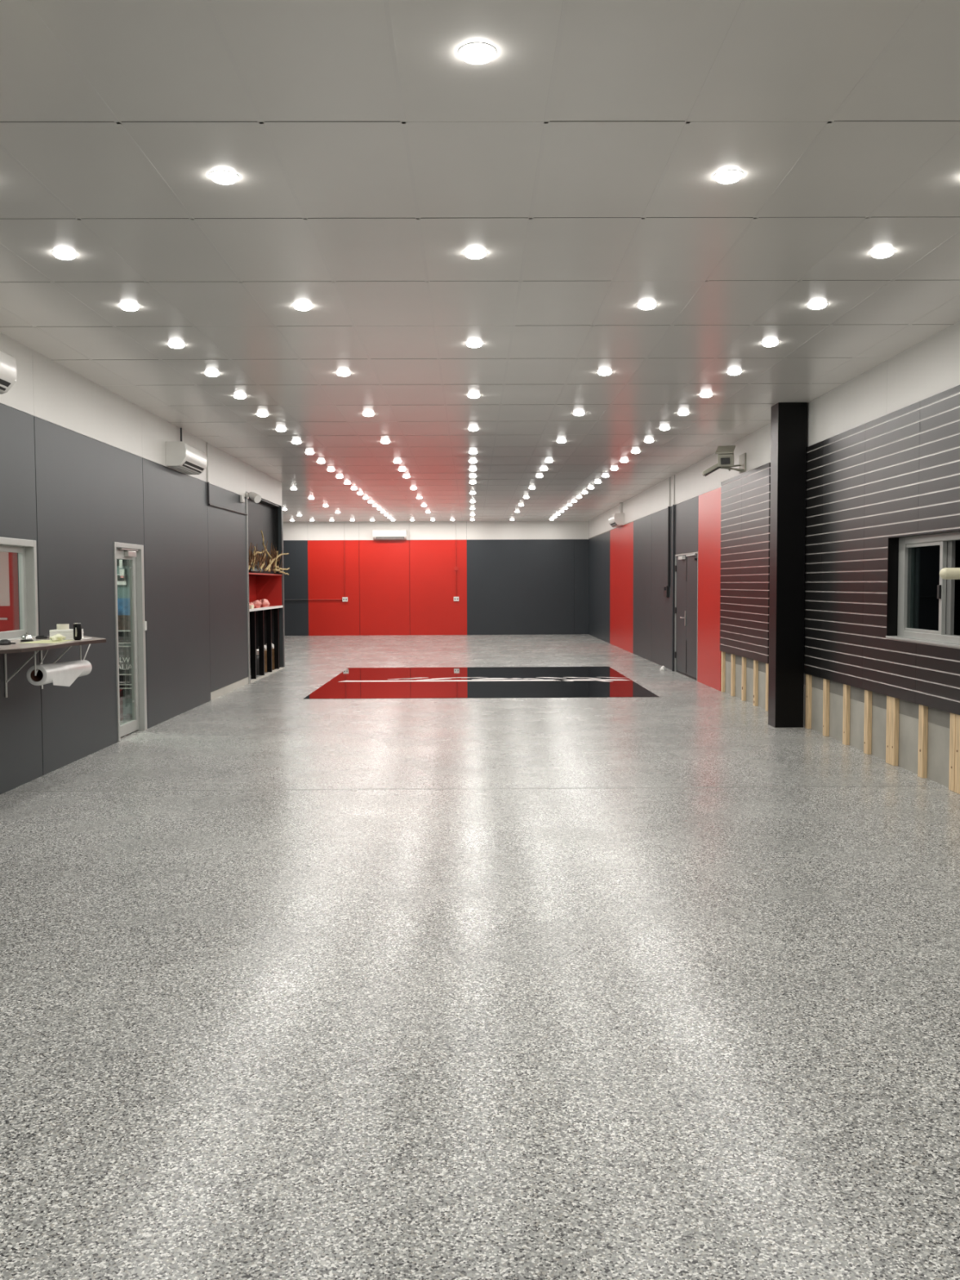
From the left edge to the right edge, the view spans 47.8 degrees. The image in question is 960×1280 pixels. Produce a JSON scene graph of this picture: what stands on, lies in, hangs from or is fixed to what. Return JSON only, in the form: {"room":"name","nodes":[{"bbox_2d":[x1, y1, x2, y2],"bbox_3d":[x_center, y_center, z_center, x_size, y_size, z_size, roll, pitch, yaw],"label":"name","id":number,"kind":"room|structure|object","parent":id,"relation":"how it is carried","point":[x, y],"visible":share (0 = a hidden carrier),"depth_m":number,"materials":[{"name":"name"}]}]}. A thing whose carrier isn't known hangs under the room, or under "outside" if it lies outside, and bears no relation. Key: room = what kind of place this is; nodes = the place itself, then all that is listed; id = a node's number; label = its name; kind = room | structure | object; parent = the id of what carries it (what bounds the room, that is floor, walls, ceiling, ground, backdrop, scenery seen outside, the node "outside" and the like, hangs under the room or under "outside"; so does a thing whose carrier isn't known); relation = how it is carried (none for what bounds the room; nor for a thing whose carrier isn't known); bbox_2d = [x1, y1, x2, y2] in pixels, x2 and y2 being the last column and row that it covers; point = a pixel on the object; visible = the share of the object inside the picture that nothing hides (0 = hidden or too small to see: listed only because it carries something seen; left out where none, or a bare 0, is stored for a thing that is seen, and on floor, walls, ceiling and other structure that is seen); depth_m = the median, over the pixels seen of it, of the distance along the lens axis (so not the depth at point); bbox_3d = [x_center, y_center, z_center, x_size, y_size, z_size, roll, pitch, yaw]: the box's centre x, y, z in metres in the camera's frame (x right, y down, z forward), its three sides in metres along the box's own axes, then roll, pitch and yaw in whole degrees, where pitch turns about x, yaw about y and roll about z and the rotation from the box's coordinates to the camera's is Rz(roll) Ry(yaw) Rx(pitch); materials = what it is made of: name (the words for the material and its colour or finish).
{"room":"garage","nodes":[
{"label":"garage","id":0,"kind":"room"},
{"bbox_2d":[0,551,19,631],"bbox_3d":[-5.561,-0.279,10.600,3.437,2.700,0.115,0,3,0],"label":"window","id":1,"kind":"structure","parent":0,"point":[9,589],"depth_m":10.57,"materials":[{"name":"glass"}]},
{"bbox_2d":[0,332,284,795],"bbox_3d":[-4.068,-0.565,7.875,0.812,3.540,25.850,0,3,0],"label":"wall","id":2,"kind":"structure","parent":0,"point":[83,469],"depth_m":10.70,"materials":[{"name":"black"}]},
{"bbox_2d":[0,349,17,394],"bbox_3d":[-3.556,-1.944,7.549,0.244,0.296,1.033,0,3,0],"label":"air conditioner","id":3,"kind":"object","parent":2,"relation":"attached to","point":[8,367],"visible":1,"depth_m":7.93,"materials":[{"name":"white plastic"}]},
{"bbox_2d":[0,378,10,391],"bbox_3d":[-3.485,-1.846,7.573,0.053,0.058,0.870,0,3,0],"label":"outlet","id":4,"kind":"object","parent":3,"relation":"attached to","point":[5,384],"depth_m":7.95,"materials":[{"name":"black"}]},
{"bbox_2d":[0,537,38,640],"bbox_3d":[-3.729,-0.367,8.181,0.132,0.830,1.635,0,3,0],"label":"window","id":5,"kind":"structure","parent":2,"relation":"in","point":[26,548],"depth_m":8.93,"materials":[{"name":"metal"}]},
{"bbox_2d":[0,635,106,697],"bbox_3d":[-3.331,0.233,8.258,0.684,0.440,2.720,0,3,0],"label":"shelf","id":6,"kind":"object","parent":2,"relation":"attached to","point":[19,647],"visible":0.74,"depth_m":8.12,"materials":[{"name":"laminate"}]},
{"bbox_2d":[0,639,16,644],"bbox_3d":[-3.431,0.015,7.852,0.103,0.039,0.115,3,4,43],"label":"case","id":7,"kind":"object","parent":6,"relation":"on","point":[4,642],"visible":1,"depth_m":7.81,"materials":[{"name":"plastic"}]},
{"bbox_2d":[20,631,33,641],"bbox_3d":[-3.462,-0.024,8.284,0.092,0.072,0.092,0,3,0],"label":"bell","id":8,"kind":"object","parent":6,"relation":"on","point":[27,637],"visible":0.98,"depth_m":8.26,"materials":[{"name":"metal"}]},
{"bbox_2d":[35,635,49,639],"bbox_3d":[-3.535,-0.026,8.764,0.090,0.026,0.200,-1,3,-18],"label":"pouch","id":9,"kind":"object","parent":6,"relation":"on","point":[39,637],"visible":1,"depth_m":8.68,"materials":[{"name":"plastic"}]},
{"bbox_2d":[20,640,72,643],"bbox_3d":[-3.291,0.011,8.262,0.260,0.002,0.450,0,3,0],"label":"sheet","id":10,"kind":"object","parent":6,"relation":"on","point":[39,641],"visible":0.93,"depth_m":8.18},
{"bbox_2d":[49,633,66,640],"bbox_3d":[-3.258,-0.020,8.353,0.110,0.052,0.156,0,3,0],"label":"crumpled tissue","id":11,"kind":"object","parent":10,"relation":"on","point":[58,637],"visible":1,"depth_m":8.31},
{"bbox_2d":[26,644,92,686],"bbox_3d":[-3.296,0.193,8.579,0.157,0.340,1.279,0,3,-4],"label":"roll","id":12,"kind":"object","parent":6,"relation":"hanging from","point":[62,673],"visible":0.95,"depth_m":8.27,"materials":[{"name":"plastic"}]},
{"bbox_2d":[49,635,84,639],"bbox_3d":[-3.304,-0.018,8.676,0.190,0.018,0.220,0,3,0],"label":"box","id":13,"kind":"object","parent":6,"relation":"on","point":[67,637],"visible":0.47,"depth_m":8.57,"materials":[{"name":"white paper"}]},
{"bbox_2d":[49,633,83,636],"bbox_3d":[-3.305,-0.037,8.675,0.188,0.018,0.220,0,3,0],"label":"box","id":14,"kind":"object","parent":13,"relation":"on","point":[82,633],"visible":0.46,"depth_m":8.56,"materials":[{"name":"cardboard"}]},
{"bbox_2d":[49,631,83,635],"bbox_3d":[-3.304,-0.056,8.674,0.190,0.018,0.220,0,3,0],"label":"box","id":15,"kind":"object","parent":14,"relation":"on","point":[51,633],"visible":0.59,"depth_m":8.56,"materials":[{"name":"cardboard"}]},
{"bbox_2d":[49,628,83,632],"bbox_3d":[-3.306,-0.075,8.673,0.188,0.018,0.220,0,3,0],"label":"box","id":16,"kind":"object","parent":15,"relation":"on","point":[53,630],"visible":0.84,"depth_m":8.56,"materials":[{"name":"cardboard"}]},
{"bbox_2d":[57,623,69,630],"bbox_3d":[-3.330,-0.105,8.661,0.094,0.044,0.094,0,3,0],"label":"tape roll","id":17,"kind":"object","parent":16,"relation":"on","point":[60,626],"visible":1,"depth_m":8.62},
{"bbox_2d":[73,622,81,639],"bbox_3d":[-3.148,-0.067,8.484,0.062,0.133,0.063,0,3,0],"label":"drink can","id":18,"kind":"object","parent":6,"relation":"on","point":[77,626],"visible":1,"depth_m":8.46,"materials":[{"name":"black metal"}]},
{"bbox_2d":[113,542,147,742],"bbox_3d":[-3.744,0.000,11.490,0.148,2.035,0.965,0,3,0],"label":"door","id":19,"kind":"structure","parent":2,"relation":"in","point":[133,553],"depth_m":11.80,"materials":[{"name":"metal"}]},
{"bbox_2d":[165,427,207,475],"bbox_3d":[-3.601,-2.350,13.336,0.244,0.539,1.033,0,3,0],"label":"air conditioner","id":20,"kind":"object","parent":2,"relation":"attached to","point":[181,456],"visible":1,"depth_m":12.97,"materials":[{"name":"white plastic"}]},
{"bbox_2d":[173,466,197,475],"bbox_3d":[-3.622,-2.083,13.348,0.050,0.005,0.930,0,3,0],"label":"grille","id":21,"kind":"object","parent":20,"relation":"attached to","point":[183,468],"depth_m":13.31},
{"bbox_2d":[182,461,204,472],"bbox_3d":[-3.529,-2.131,13.366,0.053,0.058,0.870,0,3,0],"label":"outlet","id":22,"kind":"object","parent":20,"relation":"attached to","point":[190,466],"depth_m":13.37,"materials":[{"name":"black"}]},
{"bbox_2d":[206,442,247,515],"bbox_3d":[-3.726,-2.336,16.081,0.028,0.851,2.544,0,3,0],"label":"conduit","id":23,"kind":"object","parent":2,"relation":"attached to","point":[208,486],"visible":0.96,"depth_m":14.84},
{"bbox_2d":[240,494,244,502],"bbox_3d":[-3.721,-2.209,16.981,0.056,0.120,0.140,0,3,0],"label":"sensor","id":24,"kind":"object","parent":2,"relation":"attached to","point":[242,496],"visible":1,"depth_m":16.92,"materials":[{"name":"white plastic"}]},
{"bbox_2d":[249,610,256,679],"bbox_3d":[-3.794,0.079,18.140,0.085,1.149,0.048,0,3,0],"label":"stud","id":25,"kind":"object","parent":2,"relation":"attached to","point":[252,614],"visible":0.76,"depth_m":18.12,"materials":[{"name":"wood"}]},
{"bbox_2d":[257,609,264,675],"bbox_3d":[-3.800,0.041,18.859,0.085,1.149,0.048,0,3,0],"label":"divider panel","id":26,"kind":"object","parent":2,"relation":"attached to","point":[261,637],"visible":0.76,"depth_m":18.84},
{"bbox_2d":[248,573,283,611],"bbox_3d":[-3.999,-0.852,19.081,0.518,0.630,3.100,0,3,0],"label":"display box","id":27,"kind":"object","parent":2,"relation":"attached to","point":[268,586],"visible":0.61,"depth_m":20.60,"materials":[{"name":"red wood"}]},
{"bbox_2d":[252,600,262,608],"bbox_3d":[-3.854,-0.622,18.713,0.177,0.131,0.347,0,3,0],"label":"ball","id":28,"kind":"object","parent":27,"relation":"in","point":[257,604],"visible":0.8,"depth_m":18.60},
{"bbox_2d":[259,599,269,607],"bbox_3d":[-3.855,-0.663,19.377,0.165,0.146,0.383,0,3,0],"label":"ball","id":29,"kind":"object","parent":27,"relation":"in","point":[265,603],"visible":0.9,"depth_m":19.26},
{"bbox_2d":[248,530,289,574],"bbox_3d":[-3.772,-1.542,19.187,0.233,0.754,3.366,0,3,0],"label":"dried branches","id":30,"kind":"object","parent":27,"relation":"on","point":[256,566],"visible":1,"depth_m":18.77,"materials":[{"name":"wood"}]},
{"bbox_2d":[266,608,272,671],"bbox_3d":[-3.805,0.004,19.578,0.085,1.149,0.048,0,3,0],"label":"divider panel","id":31,"kind":"object","parent":2,"relation":"attached to","point":[268,615],"visible":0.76,"depth_m":19.56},
{"bbox_2d":[273,608,279,668],"bbox_3d":[-3.811,-0.034,20.317,0.085,1.149,0.048,0,3,0],"label":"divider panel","id":32,"kind":"object","parent":2,"relation":"attached to","point":[276,619],"visible":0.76,"depth_m":20.30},
{"bbox_2d":[247,497,274,572],"bbox_3d":[-3.918,-1.822,19.087,0.010,1.230,3.270,0,3,0],"label":"wall","id":33,"kind":"structure","parent":0,"point":[260,516],"depth_m":19.37,"materials":[{"name":"paint"}]},
{"bbox_2d":[248,507,279,667],"bbox_3d":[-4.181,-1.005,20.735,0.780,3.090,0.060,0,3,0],"label":"shelving unit","id":34,"kind":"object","parent":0,"point":[275,509],"depth_m":20.73,"materials":[{"name":"wood"}]},
{"bbox_2d":[248,497,279,507],"bbox_3d":[-3.855,-2.450,19.025,0.140,0.030,3.210,0,3,0],"label":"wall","id":35,"kind":"structure","parent":0,"point":[263,501],"depth_m":19.71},
{"bbox_2d":[245,492,261,502],"bbox_3d":[-3.627,-2.280,17.344,0.276,0.187,0.145,2,4,34],"label":"spotlight","id":36,"kind":"object","parent":35,"relation":"attached to","point":[256,498],"visible":1,"depth_m":17.29,"materials":[{"name":"white plastic"}]},
{"bbox_2d":[283,520,589,635],"bbox_3d":[-2.332,-1.921,33.929,11.855,3.540,0.200,0,3,0],"label":"wall","id":37,"kind":"structure","parent":0,"point":[513,577],"depth_m":33.83,"materials":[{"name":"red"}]},
{"bbox_2d":[284,521,345,600],"bbox_3d":[-6.130,-2.448,33.751,3.863,2.432,0.040,0,3,0],"label":"conduit","id":38,"kind":"object","parent":37,"relation":"attached to","point":[344,522],"visible":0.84,"depth_m":33.80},
{"bbox_2d":[373,529,406,539],"bbox_3d":[-2.797,-3.263,33.634,1.033,0.296,0.244,0,3,0],"label":"air conditioner","id":39,"kind":"object","parent":37,"relation":"attached to","point":[377,534],"visible":1,"depth_m":33.52,"materials":[{"name":"white plastic"}]},
{"bbox_2d":[453,521,457,595],"bbox_3d":[-0.746,-2.530,33.784,0.130,2.318,0.049,0,3,0],"label":"conduit","id":40,"kind":"object","parent":37,"relation":"attached to","point":[455,567],"visible":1,"depth_m":33.77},
{"bbox_2d":[0,634,959,1279],"bbox_3d":[-2.226,0.911,14.550,11.955,0.125,39.200,0,3,0],"label":"floor","id":41,"kind":"structure","parent":0,"point":[666,986],"depth_m":4.30,"materials":[{"name":"grey"}]},
{"bbox_2d":[119,688,123,720],"bbox_3d":[-4.332,0.771,12.849,0.160,0.360,0.150,0,3,0],"label":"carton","id":42,"kind":"object","parent":41,"relation":"on","point":[121,690],"visible":0.24,"depth_m":12.87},
{"bbox_2d":[116,559,132,713],"bbox_3d":[-4.396,-0.058,13.001,0.800,1.900,0.080,0,3,0],"label":"display stand","id":43,"kind":"object","parent":41,"relation":"on","point":[122,566],"visible":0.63,"depth_m":12.99,"materials":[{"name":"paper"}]},
{"bbox_2d":[116,573,126,585],"bbox_3d":[-4.299,-0.723,12.968,0.140,0.130,0.020,0,3,0],"label":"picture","id":44,"kind":"object","parent":43,"relation":"attached to","point":[122,578],"depth_m":12.96,"materials":[{"name":"white paper"}]},
{"bbox_2d":[117,598,130,615],"bbox_3d":[-4.398,-0.398,12.984,0.700,0.200,0.020,0,3,0],"label":"poster","id":45,"kind":"object","parent":43,"relation":"on","point":[123,604],"depth_m":12.97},
{"bbox_2d":[118,631,130,642],"bbox_3d":[-4.396,-0.033,13.002,0.700,0.150,0.020,0,3,0],"label":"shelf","id":46,"kind":"object","parent":43,"relation":"attached to","point":[123,636],"depth_m":12.99,"materials":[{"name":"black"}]},
{"bbox_2d":[118,615,130,630],"bbox_3d":[-4.397,-0.207,12.993,0.700,0.178,0.020,0,3,0],"label":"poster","id":47,"kind":"object","parent":43,"relation":"on","point":[124,621],"depth_m":12.98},
{"bbox_2d":[119,675,132,697],"bbox_3d":[-4.394,0.561,13.033,0.700,0.280,0.020,0,3,0],"label":"shelf","id":48,"kind":"object","parent":43,"relation":"attached to","point":[125,681],"depth_m":13.02,"materials":[{"name":"black"}]},
{"bbox_2d":[256,648,259,675],"bbox_3d":[-3.970,0.390,19.216,0.180,0.460,0.180,0,3,0],"label":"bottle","id":49,"kind":"object","parent":41,"relation":"on","point":[257,650],"visible":0.23,"depth_m":19.15,"materials":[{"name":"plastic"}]},
{"bbox_2d":[257,644,267,672],"bbox_3d":[-3.973,0.327,19.924,0.204,0.512,0.280,0,3,0],"label":"paper bag","id":50,"kind":"object","parent":41,"relation":"on","point":[265,646],"visible":0.26,"depth_m":19.79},
{"bbox_2d":[265,643,275,669],"bbox_3d":[-3.970,0.297,20.535,0.199,0.508,0.264,0,3,0],"label":"paper bag","id":51,"kind":"object","parent":41,"relation":"on","point":[273,645],"visible":0.23,"depth_m":20.41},
{"bbox_2d":[720,651,724,692],"bbox_3d":[3.560,0.215,15.870,0.041,1.090,0.090,0,3,0],"label":"stud","id":52,"kind":"object","parent":41,"relation":"on","point":[722,653],"visible":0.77,"depth_m":15.85,"materials":[{"name":"brown wood"}]},
{"bbox_2d":[730,653,735,696],"bbox_3d":[3.564,0.246,15.271,0.041,1.090,0.090,0,3,0],"label":"stud","id":53,"kind":"object","parent":41,"relation":"on","point":[732,656],"visible":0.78,"depth_m":15.25,"materials":[{"name":"brown wood"}]},
{"bbox_2d":[741,657,746,701],"bbox_3d":[3.568,0.277,14.662,0.042,1.090,0.090,0,3,0],"label":"stud","id":54,"kind":"object","parent":41,"relation":"on","point":[744,659],"visible":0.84,"depth_m":14.64,"materials":[{"name":"brown wood"}]},
{"bbox_2d":[752,659,758,706],"bbox_3d":[3.573,0.309,14.052,0.042,1.090,0.090,0,3,0],"label":"stud","id":55,"kind":"object","parent":41,"relation":"on","point":[755,662],"visible":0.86,"depth_m":14.03,"materials":[{"name":"brown wood"}]},
{"bbox_2d":[764,646,768,711],"bbox_3d":[3.578,0.339,13.463,0.041,1.090,0.090,0,3,0],"label":"stud","id":56,"kind":"object","parent":41,"relation":"on","point":[766,664],"visible":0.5,"depth_m":13.45,"materials":[{"name":"brown wood"}]},
{"bbox_2d":[767,402,806,728],"bbox_3d":[3.383,-0.808,11.950,0.316,3.539,0.296,0,3,0],"label":"column","id":57,"kind":"structure","parent":41,"relation":"on","point":[788,420],"depth_m":11.82,"materials":[{"name":"black"}]},
{"bbox_2d":[804,674,811,728],"bbox_3d":[3.590,0.423,11.845,0.042,1.090,0.090,0,3,0],"label":"stud","id":58,"kind":"object","parent":41,"relation":"on","point":[808,677],"visible":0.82,"depth_m":11.82,"materials":[{"name":"brown wood"}]},
{"bbox_2d":[822,678,829,736],"bbox_3d":[3.594,0.454,11.256,0.042,1.090,0.090,0,3,0],"label":"stud","id":59,"kind":"object","parent":41,"relation":"on","point":[825,682],"visible":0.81,"depth_m":11.23,"materials":[{"name":"brown wood"}]},
{"bbox_2d":[842,684,849,745],"bbox_3d":[3.599,0.485,10.647,0.042,1.090,0.090,0,3,0],"label":"stud","id":60,"kind":"object","parent":41,"relation":"on","point":[846,708],"visible":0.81,"depth_m":10.62,"materials":[{"name":"brown wood"}]},
{"bbox_2d":[863,689,871,754],"bbox_3d":[3.603,0.515,10.068,0.042,1.090,0.090,0,3,0],"label":"stud","id":61,"kind":"object","parent":41,"relation":"on","point":[868,695],"visible":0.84,"depth_m":10.04,"materials":[{"name":"brown wood"}]},
{"bbox_2d":[885,695,890,764],"bbox_3d":[3.608,0.543,9.528,0.042,1.090,0.090,0,3,0],"label":"stud","id":62,"kind":"object","parent":41,"relation":"on","point":[888,698],"visible":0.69,"depth_m":9.54,"materials":[{"name":"brown wood"}]},
{"bbox_2d":[889,697,898,765],"bbox_3d":[3.608,0.548,9.434,0.042,1.090,0.090,0,3,0],"label":"stud","id":63,"kind":"object","parent":41,"relation":"on","point":[894,732],"visible":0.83,"depth_m":9.41,"materials":[{"name":"brown wood"}]},
{"bbox_2d":[917,704,928,777],"bbox_3d":[3.613,0.579,8.839,0.042,1.090,0.090,0,3,0],"label":"stud","id":64,"kind":"object","parent":41,"relation":"on","point":[922,710],"visible":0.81,"depth_m":8.82,"materials":[{"name":"brown wood"}]},
{"bbox_2d":[948,712,955,791],"bbox_3d":[3.617,0.608,8.260,0.042,1.090,0.090,0,3,0],"label":"stud","id":65,"kind":"object","parent":41,"relation":"on","point":[953,716],"visible":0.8,"depth_m":8.26,"materials":[{"name":"brown wood"}]},
{"bbox_2d":[954,714,959,794],"bbox_3d":[3.618,0.614,8.160,0.042,1.090,0.090,0,3,0],"label":"stud","id":66,"kind":"object","parent":41,"relation":"on","point":[957,775],"visible":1,"depth_m":8.18,"materials":[{"name":"brown wood"}]},
{"bbox_2d":[0,0,959,522],"bbox_3d":[-3.434,-2.735,14.352,14.341,0.122,39.200,0,3,0],"label":"ceiling","id":67,"kind":"structure","parent":0,"point":[367,155],"depth_m":5.84,"materials":[{"name":"paint"}]},
{"bbox_2d":[52,249,77,259],"bbox_3d":[-2.435,-2.251,6.359,0.141,0.030,0.141,0,3,0],"label":"recessed light","id":68,"kind":"object","parent":67,"relation":"in","point":[60,254],"visible":1,"depth_m":6.32,"materials":[{"name":"white"}]},
{"bbox_2d":[119,303,139,311],"bbox_3d":[-2.444,-2.313,7.562,0.141,0.030,0.141,0,3,0],"label":"recessed light","id":69,"kind":"object","parent":67,"relation":"in","point":[127,307],"visible":1,"depth_m":7.52,"materials":[{"name":"white"}]},
{"bbox_2d":[167,342,185,348],"bbox_3d":[-2.453,-2.376,8.766,0.141,0.030,0.141,0,3,0],"label":"recessed light","id":70,"kind":"object","parent":67,"relation":"in","point":[173,344],"visible":1,"depth_m":8.73,"materials":[{"name":"white"}]},
{"bbox_2d":[204,371,219,377],"bbox_3d":[-2.462,-2.438,9.969,0.141,0.030,0.141,0,3,0],"label":"recessed light","id":71,"kind":"object","parent":67,"relation":"in","point":[212,374],"visible":1,"depth_m":9.93,"materials":[{"name":"white"}]},
{"bbox_2d":[208,170,239,184],"bbox_3d":[-1.218,-2.195,5.164,0.141,0.030,0.141,0,3,0],"label":"recessed light","id":72,"kind":"object","parent":67,"relation":"in","point":[223,177],"visible":1,"depth_m":5.13,"materials":[{"name":"white"}]},
{"bbox_2d":[233,394,247,399],"bbox_3d":[-2.471,-2.500,11.172,0.141,0.030,0.141,0,3,0],"label":"recessed light","id":73,"kind":"object","parent":67,"relation":"in","point":[238,397],"visible":1,"depth_m":11.13,"materials":[{"name":"white"}]},
{"bbox_2d":[256,413,268,417],"bbox_3d":[-2.481,-2.562,12.376,0.141,0.030,0.141,0,3,0],"label":"recessed light","id":74,"kind":"object","parent":67,"relation":"in","point":[261,415],"visible":1,"depth_m":12.34,"materials":[{"name":"white"}]},
{"bbox_2d":[293,302,312,311],"bbox_3d":[-1.237,-2.319,7.571,0.141,0.030,0.141,0,3,0],"label":"recessed light","id":75,"kind":"object","parent":67,"relation":"in","point":[300,306],"visible":1,"depth_m":7.53,"materials":[{"name":"white"}]},
{"bbox_2d":[335,371,351,376],"bbox_3d":[-1.255,-2.443,9.978,0.141,0.030,0.141,0,3,0],"label":"recessed light","id":76,"kind":"object","parent":67,"relation":"in","point":[339,373],"visible":1,"depth_m":9.94,"materials":[{"name":"white"}]},
{"bbox_2d":[466,394,479,398],"bbox_3d":[-0.065,-2.511,11.190,0.141,0.030,0.141,0,3,0],"label":"recessed light","id":77,"kind":"object","parent":67,"relation":"in","point":[471,396],"visible":1,"depth_m":11.15,"materials":[{"name":"white"}]},
{"bbox_2d":[466,341,483,347],"bbox_3d":[-0.046,-2.387,8.783,0.141,0.030,0.141,0,3,0],"label":"recessed light","id":78,"kind":"object","parent":67,"relation":"in","point":[473,344],"visible":1,"depth_m":8.74,"materials":[{"name":"white"}]},
{"bbox_2d":[463,248,487,258],"bbox_3d":[-0.028,-2.262,6.377,0.141,0.030,0.141,0,3,0],"label":"recessed light","id":79,"kind":"object","parent":67,"relation":"in","point":[472,253],"visible":1,"depth_m":6.34,"materials":[{"name":"white"}]},
{"bbox_2d":[457,42,496,64],"bbox_3d":[-0.009,-2.138,3.970,0.141,0.030,0.141,0,3,0],"label":"recessed light","id":80,"kind":"object","parent":67,"relation":"in","point":[475,53],"visible":1,"depth_m":3.94,"materials":[{"name":"white"}]},
{"bbox_2d":[573,412,584,416],"bbox_3d":[1.131,-2.579,12.402,0.141,0.030,0.141,0,3,0],"label":"recessed light","id":81,"kind":"object","parent":67,"relation":"in","point":[578,414],"visible":1,"depth_m":12.36,"materials":[{"name":"white"}]},
{"bbox_2d":[597,370,612,375],"bbox_3d":[1.150,-2.455,9.996,0.141,0.030,0.141,0,3,0],"label":"recessed light","id":82,"kind":"object","parent":67,"relation":"in","point":[601,372],"visible":1,"depth_m":9.96,"materials":[{"name":"white"}]},
{"bbox_2d":[636,302,657,310],"bbox_3d":[1.168,-2.330,7.589,0.141,0.030,0.141,0,3,0],"label":"recessed light","id":83,"kind":"object","parent":67,"relation":"in","point":[646,305],"visible":1,"depth_m":7.55,"materials":[{"name":"white"}]},
{"bbox_2d":[698,393,712,397],"bbox_3d":[2.336,-2.523,11.208,0.141,0.030,0.141,0,3,0],"label":"recessed light","id":84,"kind":"object","parent":67,"relation":"in","point":[703,395],"visible":1,"depth_m":11.17,"materials":[{"name":"white"}]},
{"bbox_2d":[713,169,743,183],"bbox_3d":[1.186,-2.206,5.182,0.141,0.030,0.141,0,3,0],"label":"recessed light","id":85,"kind":"object","parent":67,"relation":"in","point":[726,176],"visible":1,"depth_m":5.15,"materials":[{"name":"white"}]},
{"bbox_2d":[726,369,742,375],"bbox_3d":[2.345,-2.460,10.004,0.141,0.030,0.141,0,3,0],"label":"recessed light","id":86,"kind":"object","parent":67,"relation":"in","point":[735,372],"visible":1,"depth_m":9.96,"materials":[{"name":"white"}]},
{"bbox_2d":[760,340,778,346],"bbox_3d":[2.354,-2.398,8.801,0.141,0.030,0.141,0,3,0],"label":"recessed light","id":87,"kind":"object","parent":67,"relation":"in","point":[771,343],"visible":1,"depth_m":8.76,"materials":[{"name":"white"}]},
{"bbox_2d":[806,302,827,309],"bbox_3d":[2.363,-2.336,7.598,0.141,0.030,0.141,0,3,0],"label":"recessed light","id":88,"kind":"object","parent":67,"relation":"in","point":[815,305],"visible":1,"depth_m":7.56,"materials":[{"name":"white"}]},
{"bbox_2d":[869,248,894,257],"bbox_3d":[2.372,-2.274,6.394,0.141,0.030,0.141,0,3,0],"label":"recessed light","id":89,"kind":"object","parent":67,"relation":"in","point":[882,252],"visible":1,"depth_m":6.36,"materials":[{"name":"white"}]},
{"bbox_2d":[588,320,959,786],"bbox_3d":[3.668,-0.944,14.549,0.250,3.540,39.100,0,3,0],"label":"wall","id":90,"kind":"structure","parent":0,"point":[628,610],"depth_m":16.22,"materials":[{"name":"paint"}]},
{"bbox_2d":[608,512,624,527],"bbox_3d":[3.324,-2.917,26.439,0.244,0.296,1.033,0,3,0],"label":"air conditioner","id":91,"kind":"object","parent":90,"relation":"attached to","point":[615,520],"visible":1,"depth_m":25.93,"materials":[{"name":"white plastic"}]},
{"bbox_2d":[618,502,622,512],"bbox_3d":[3.416,-3.202,26.297,0.060,0.239,0.200,0,3,0],"label":"pipe cover","id":92,"kind":"object","parent":90,"relation":"attached to","point":[620,504],"visible":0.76,"depth_m":26.20,"materials":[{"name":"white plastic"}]},
{"bbox_2d":[663,586,669,596],"bbox_3d":[3.476,-0.906,20.227,0.052,0.210,0.300,0,3,0],"label":"keypad","id":93,"kind":"object","parent":90,"relation":"attached to","point":[666,589],"visible":1,"depth_m":20.08,"materials":[{"name":"plastic"}]},
{"bbox_2d":[667,476,670,586],"bbox_3d":[3.476,-1.988,19.951,0.044,2.008,0.044,0,3,0],"label":"conduit","id":94,"kind":"object","parent":90,"relation":"attached to","point":[668,506],"visible":1,"depth_m":19.94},
{"bbox_2d":[671,474,675,671],"bbox_3d":[3.485,-1.201,19.551,0.034,3.538,0.036,0,3,0],"label":"conduit","id":95,"kind":"object","parent":90,"relation":"attached to","point":[673,582],"visible":1,"depth_m":19.56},
{"bbox_2d":[674,551,697,680],"bbox_3d":[3.533,-0.429,18.538,0.166,2.100,1.955,0,3,0],"label":"door","id":96,"kind":"structure","parent":90,"relation":"in","point":[686,564],"depth_m":18.50,"materials":[{"name":"metal"}]},
{"bbox_2d":[701,445,746,476],"bbox_3d":[3.258,-2.405,14.500,0.557,0.399,0.460,0,3,0],"label":"floodlight","id":97,"kind":"object","parent":90,"relation":"attached to","point":[726,453],"visible":1,"depth_m":14.42,"materials":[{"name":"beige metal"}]},
{"bbox_2d":[720,462,770,663],"bbox_3d":[3.535,-1.005,14.585,0.014,2.460,2.577,0,3,0],"label":"panel","id":98,"kind":"object","parent":90,"relation":"attached to","point":[744,570],"visible":0.96,"depth_m":14.38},
{"bbox_2d":[804,384,959,715],"bbox_3d":[3.576,-0.726,9.192,0.014,2.460,5.577,0,3,0],"label":"panel","id":99,"kind":"object","parent":90,"relation":"attached to","point":[897,473],"visible":0.87,"depth_m":9.76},
{"bbox_2d":[938,568,959,579],"bbox_3d":[3.279,-0.430,7.012,0.614,0.120,0.110,0,3,0],"label":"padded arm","id":100,"kind":"object","parent":99,"relation":"attached to","point":[944,573],"visible":1,"depth_m":6.98},
{"bbox_2d":[885,528,959,647],"bbox_3d":[3.659,-0.411,8.558,0.192,0.885,1.890,0,3,0],"label":"window","id":101,"kind":"structure","parent":90,"relation":"in","point":[904,578],"depth_m":9.24,"materials":[{"name":"metal"}]},
{"label":"outside","id":102,"kind":"structure","parent":0,"visible":0},
{"bbox_2d":[919,540,959,635],"bbox_3d":[6.364,-1.003,11.012,0.100,4.000,14.000,0,3,0],"label":"window pane","id":103,"kind":"structure","parent":102,"point":[929,555],"depth_m":15.08,"materials":[{"name":"black"}]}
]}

